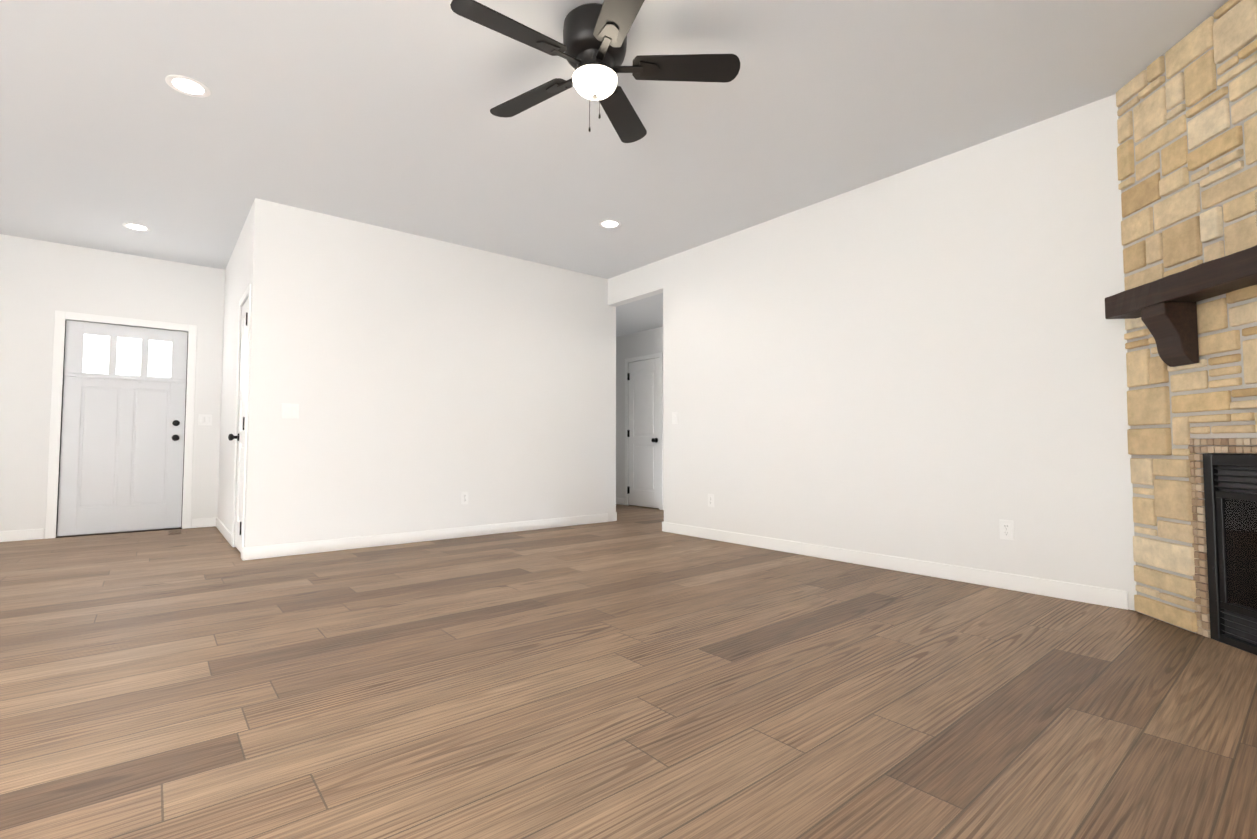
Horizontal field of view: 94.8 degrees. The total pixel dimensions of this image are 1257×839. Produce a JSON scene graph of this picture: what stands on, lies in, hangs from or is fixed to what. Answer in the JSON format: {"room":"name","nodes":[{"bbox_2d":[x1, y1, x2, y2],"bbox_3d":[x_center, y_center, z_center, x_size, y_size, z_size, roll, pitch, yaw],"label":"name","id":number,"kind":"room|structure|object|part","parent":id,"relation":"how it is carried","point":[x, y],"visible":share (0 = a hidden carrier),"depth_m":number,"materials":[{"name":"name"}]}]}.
{"room":"living room","nodes":[
{"label":"living room","id":0,"kind":"room"},
{"bbox_2d":[0,234,224,538],"bbox_3d":[-4.902,-0.260,5.767,8.140,2.740,0.120,2,-3,-39],"label":"wall","id":1,"kind":"structure","parent":0,"point":[32,283],"depth_m":5.40,"materials":[{"name":"white paint"}]},
{"bbox_2d":[0,528,43,541],"bbox_3d":[-6.621,0.994,4.207,3.335,0.095,0.014,2,-3,-39],"label":"baseboard","id":2,"kind":"structure","parent":1,"relation":"attached to","point":[20,535],"depth_m":5.17,"materials":[{"name":"white paint"}]},
{"bbox_2d":[56,526,181,537],"bbox_3d":[-4.957,1.101,5.655,0.930,0.011,0.130,2,-3,-39],"label":"front door threshold sill","id":3,"kind":"structure","parent":1,"relation":"attached to","point":[117,532],"depth_m":5.58,"materials":[{"name":"brown metal"}]},
{"bbox_2d":[45,310,196,538],"bbox_3d":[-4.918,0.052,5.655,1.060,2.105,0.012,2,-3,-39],"label":"door frame","id":4,"kind":"structure","parent":1,"relation":"attached to","point":[55,425],"depth_m":5.46,"materials":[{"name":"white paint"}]},
{"bbox_2d":[57,320,187,535],"bbox_3d":[-4.931,0.085,5.669,0.910,2.018,0.119,2,-3,-39],"label":"front door","id":5,"kind":"structure","parent":1,"relation":"in","point":[121,460],"depth_m":5.66,"materials":[{"name":"white paint"}]},
{"bbox_3d":[-4.954,-0.622,5.728,0.658,0.368,0.008,2,-3,-39],"label":"glass","id":6,"kind":"part","parent":5,"relation":"part of","materials":[{"name":"glass"}]},
{"bbox_3d":[-4.620,0.112,5.896,0.066,0.214,0.075,2,-3,-39],"label":"front door hardware","id":7,"kind":"part","parent":5,"relation":"part of","materials":[{"name":"black metal"}]},
{"bbox_2d":[192,517,215,527],"bbox_3d":[-4.423,1.075,6.016,0.201,0.095,0.014,2,-3,-39],"label":"baseboard","id":8,"kind":"structure","parent":1,"relation":"attached to","point":[202,522],"depth_m":6.01,"materials":[{"name":"white paint"}]},
{"bbox_2d":[198,414,211,424],"bbox_3d":[-4.435,0.003,6.053,0.118,0.117,0.014,2,-3,-39],"label":"light switch","id":9,"kind":"object","parent":1,"relation":"attached to","point":[204,419],"visible":1,"depth_m":6.05,"materials":[{"name":"white plastic"}]},
{"bbox_2d":[217,204,252,546],"bbox_3d":[-3.588,-0.279,5.337,0.120,2.740,2.215,2,-3,-39],"label":"wall","id":10,"kind":"structure","parent":0,"point":[233,285],"depth_m":5.39,"materials":[{"name":"white paint"}]},
{"bbox_2d":[216,517,231,545],"bbox_3d":[-3.842,1.051,5.481,0.014,0.095,1.551,2,-3,-39],"label":"baseboard","id":11,"kind":"structure","parent":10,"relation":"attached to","point":[226,533],"depth_m":5.35,"materials":[{"name":"white paint"}]},
{"bbox_2d":[228,313,247,534],"bbox_3d":[-3.130,0.034,4.620,0.076,1.710,0.529,2,-3,-39],"label":"hardware piece","id":12,"kind":"object","parent":10,"relation":"attached to","point":[231,437],"visible":0.6,"depth_m":4.76,"materials":[{"name":"black metal"}]},
{"bbox_2d":[235,299,247,552],"bbox_3d":[-3.102,0.040,4.671,0.035,2.018,0.560,2,-3,-39],"label":"closet door","id":13,"kind":"structure","parent":10,"relation":"in","point":[240,429],"depth_m":4.75,"materials":[{"name":"white paint"}]},
{"bbox_2d":[232,284,250,552],"bbox_3d":[-3.123,0.015,4.655,0.012,2.092,0.684,2,-3,-39],"label":"trim","id":14,"kind":"structure","parent":10,"relation":"attached to","point":[247,293],"depth_m":4.44,"materials":[{"name":"white paint"}]},
{"bbox_2d":[244,198,607,546],"bbox_3d":[-1.581,-0.273,5.472,3.390,2.740,0.120,2,-3,-39],"label":"wall","id":15,"kind":"structure","parent":0,"point":[423,382],"depth_m":5.11,"materials":[{"name":"white paint"}]},
{"bbox_2d":[281,403,298,418],"bbox_3d":[-2.638,-0.066,4.504,0.118,0.117,0.014,2,-3,-39],"label":"light switch","id":16,"kind":"object","parent":15,"relation":"attached to","point":[289,411],"visible":1,"depth_m":4.50,"materials":[{"name":"white plastic"}]},
{"bbox_2d":[242,513,607,560],"bbox_3d":[-1.544,1.045,5.357,3.404,0.095,0.014,2,-3,-39],"label":"baseboard","id":17,"kind":"structure","parent":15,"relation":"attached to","point":[276,550],"depth_m":5.03,"materials":[{"name":"white paint"}]},
{"bbox_2d":[461,492,467,504],"bbox_3d":[-1.528,0.734,5.387,0.072,0.117,0.009,2,-3,-39],"label":"outlet","id":18,"kind":"object","parent":15,"relation":"attached to","point":[464,497],"visible":1,"depth_m":5.38,"materials":[{"name":"white plastic"}]},
{"bbox_2d":[0,0,1228,278],"bbox_3d":[-2.330,-1.816,2.744,8.340,0.100,8.500,2,-3,-39],"label":"ceiling","id":19,"kind":"structure","parent":0,"point":[374,112],"depth_m":3.27,"materials":[{"name":"white paint"}]},
{"bbox_2d":[122,223,150,230],"bbox_3d":[-4.258,-1.664,4.999,0.192,0.004,0.192,2,-3,-39],"label":"recessed light","id":20,"kind":"object","parent":19,"relation":"in","point":[136,227],"visible":1,"depth_m":5.00,"materials":[{"name":"white paint"}]},
{"bbox_2d":[165,75,210,97],"bbox_3d":[-2.316,-1.751,3.038,0.192,0.004,0.192,2,-3,-39],"label":"recessed light","id":21,"kind":"object","parent":19,"relation":"in","point":[185,85],"visible":1,"depth_m":3.04,"materials":[{"name":"white paint"}]},
{"bbox_2d":[450,0,739,142],"bbox_3d":[-0.189,-1.501,2.551,1.206,0.547,1.241,2,-3,-39],"label":"ceiling fan","id":22,"kind":"object","parent":19,"relation":"attached to","point":[591,49],"visible":1,"depth_m":2.52,"materials":[{"name":"brown metal"}]},
{"bbox_3d":[-0.149,-1.479,2.572,0.200,0.076,0.200,2,-3,-39],"label":"lamp shade","id":23,"kind":"part","parent":22,"relation":"part of","materials":[{"name":"white glass"}]},
{"bbox_2d":[599,220,620,228],"bbox_3d":[-0.158,-1.667,4.931,0.192,0.004,0.192,2,-3,-39],"label":"recessed light","id":24,"kind":"object","parent":19,"relation":"in","point":[610,224],"visible":1,"depth_m":4.93,"materials":[{"name":"white paint"}]},
{"bbox_2d":[0,504,1256,838],"bbox_3d":[-1.786,1.041,3.066,9.750,0.100,8.500,2,-3,-39],"label":"floor","id":25,"kind":"structure","parent":0,"point":[634,672],"depth_m":1.95,"materials":[{"name":"brown wood"}]},
{"bbox_2d":[168,530,180,534],"bbox_3d":[-4.445,1.102,5.656,0.100,0.009,0.280,2,-3,-39],"label":"floor vent","id":26,"kind":"object","parent":25,"relation":"in","point":[174,532],"visible":1,"depth_m":5.61,"materials":[{"name":"brown"}]},
{"bbox_2d":[1118,1,1256,633],"bbox_3d":[2.579,-0.419,2.191,0.101,2.740,1.660,0,-3,6],"label":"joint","id":27,"kind":"object","parent":25,"relation":"on","point":[1230,388],"visible":0.26,"depth_m":2.62,"materials":[{"name":"grey concrete"}]},
{"bbox_2d":[1116,0,1256,631],"bbox_3d":[2.530,-0.418,2.196,0.052,2.721,1.643,0,-3,6],"label":"stone wall","id":28,"kind":"structure","parent":27,"relation":"attached to","point":[1230,33],"depth_m":2.66,"materials":[{"name":"stone"}]},
{"bbox_2d":[1141,302,1198,366],"bbox_3d":[2.478,-0.386,2.647,0.135,0.275,0.135,0,-3,6],"label":"corbel","id":29,"kind":"object","parent":28,"relation":"attached to","point":[1172,327],"visible":0.98,"depth_m":2.57,"materials":[{"name":"brown wood"}]},
{"bbox_2d":[1105,245,1256,318],"bbox_3d":[2.429,-0.598,2.213,0.147,0.114,1.460,0,-3,6],"label":"mantel shelf","id":30,"kind":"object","parent":29,"relation":"on","point":[1221,275],"depth_m":2.46,"materials":[{"name":"brown wood"}]},
{"bbox_2d":[1203,454,1256,654],"bbox_3d":[2.695,0.542,2.141,0.330,0.816,0.833,0,-3,6],"label":"firebox","id":31,"kind":"object","parent":28,"relation":"in","point":[1230,488],"visible":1,"depth_m":2.50,"materials":[{"name":"black metal"}]},
{"bbox_3d":[2.546,0.550,2.155,0.004,0.448,0.681,0,-3,6],"label":"glass","id":32,"kind":"part","parent":31,"relation":"part of","materials":[{"name":"black glass"}]},
{"bbox_2d":[1194,438,1208,552],"bbox_3d":[2.601,0.528,2.605,0.006,0.885,0.066,0,-3,5],"label":"wall tile","id":33,"kind":"structure","parent":27,"relation":"attached to","point":[1201,468],"depth_m":2.62,"materials":[{"name":"grey"}]},
{"bbox_2d":[1188,438,1256,637],"bbox_3d":[2.540,0.508,2.157,0.033,0.881,0.967,0,-3,6],"label":"band","id":34,"kind":"object","parent":27,"relation":"attached to","point":[1202,593],"visible":0.88,"depth_m":2.59,"materials":[{"name":"tile"}]},
{"bbox_2d":[1207,438,1256,453],"bbox_3d":[2.557,0.099,2.174,0.006,0.066,0.839,0,-3,6],"label":"wall tile","id":35,"kind":"structure","parent":27,"relation":"attached to","point":[1231,445],"depth_m":2.47,"materials":[{"name":"grey"}]},
{"bbox_2d":[616,293,662,336],"bbox_3d":[0.573,-1.333,6.869,1.410,0.100,4.500,2,-3,-39],"label":"ceiling","id":36,"kind":"structure","parent":0,"point":[644,314],"depth_m":7.07,"materials":[{"name":"white paint"}]},
{"bbox_2d":[616,326,663,504],"bbox_3d":[0.114,-0.003,8.178,0.120,2.440,1.805,2,-3,-39],"label":"wall","id":37,"kind":"structure","parent":0,"point":[621,349],"depth_m":8.30,"materials":[{"name":"white paint"}]},
{"bbox_2d":[616,498,624,504],"bbox_3d":[-0.246,1.183,8.458,0.014,0.095,0.595,2,-3,-39],"label":"baseboard","id":38,"kind":"structure","parent":37,"relation":"attached to","point":[620,501],"depth_m":8.29,"materials":[{"name":"white paint"}]},
{"bbox_2d":[627,358,658,507],"bbox_3d":[0.192,0.186,7.956,0.110,2.018,0.666,2,-3,-39],"label":"hall door","id":39,"kind":"structure","parent":37,"relation":"in","point":[644,431],"depth_m":7.96,"materials":[{"name":"white paint"}]},
{"bbox_3d":[0.167,0.182,7.960,0.076,1.710,0.629,2,-3,-39],"label":"hall door hardware","id":40,"kind":"part","parent":39,"relation":"part of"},
{"bbox_2d":[625,352,662,509],"bbox_3d":[0.201,0.161,7.961,0.012,2.092,0.784,2,-3,-39],"label":"door frame","id":41,"kind":"structure","parent":37,"relation":"attached to","point":[645,357],"depth_m":7.72,"materials":[{"name":"white paint"}]},
{"bbox_2d":[607,94,1241,610],"bbox_3d":[0.878,-0.283,5.248,0.120,2.740,8.274,2,-3,-39],"label":"wall","id":42,"kind":"structure","parent":0,"point":[925,362],"depth_m":3.84,"materials":[{"name":"white paint"}]},
{"bbox_2d":[672,412,676,423],"bbox_3d":[0.449,-0.015,5.651,0.014,0.117,0.072,2,-3,-39],"label":"light switch","id":43,"kind":"object","parent":42,"relation":"attached to","point":[674,417],"visible":1,"depth_m":5.65,"materials":[{"name":"white plastic"}]},
{"bbox_2d":[708,494,713,506],"bbox_3d":[0.750,0.738,5.257,0.009,0.117,0.072,2,-3,-39],"label":"electrical outlet","id":44,"kind":"object","parent":42,"relation":"attached to","point":[710,500],"visible":1,"depth_m":5.25,"materials":[{"name":"white plastic"}]},
{"bbox_2d":[663,522,1127,609],"bbox_3d":[1.470,1.001,4.366,0.014,0.095,3.540,2,-3,-39],"label":"baseboard","id":45,"kind":"structure","parent":42,"relation":"attached to","point":[1109,597],"depth_m":3.75,"materials":[{"name":"white paint"}]},
{"bbox_2d":[999,519,1013,539],"bbox_3d":[2.250,0.657,3.438,0.009,0.117,0.072,2,-3,-39],"label":"electrical outlet","id":46,"kind":"object","parent":42,"relation":"attached to","point":[1006,530],"visible":1,"depth_m":3.43,"materials":[{"name":"white plastic"}]}
]}

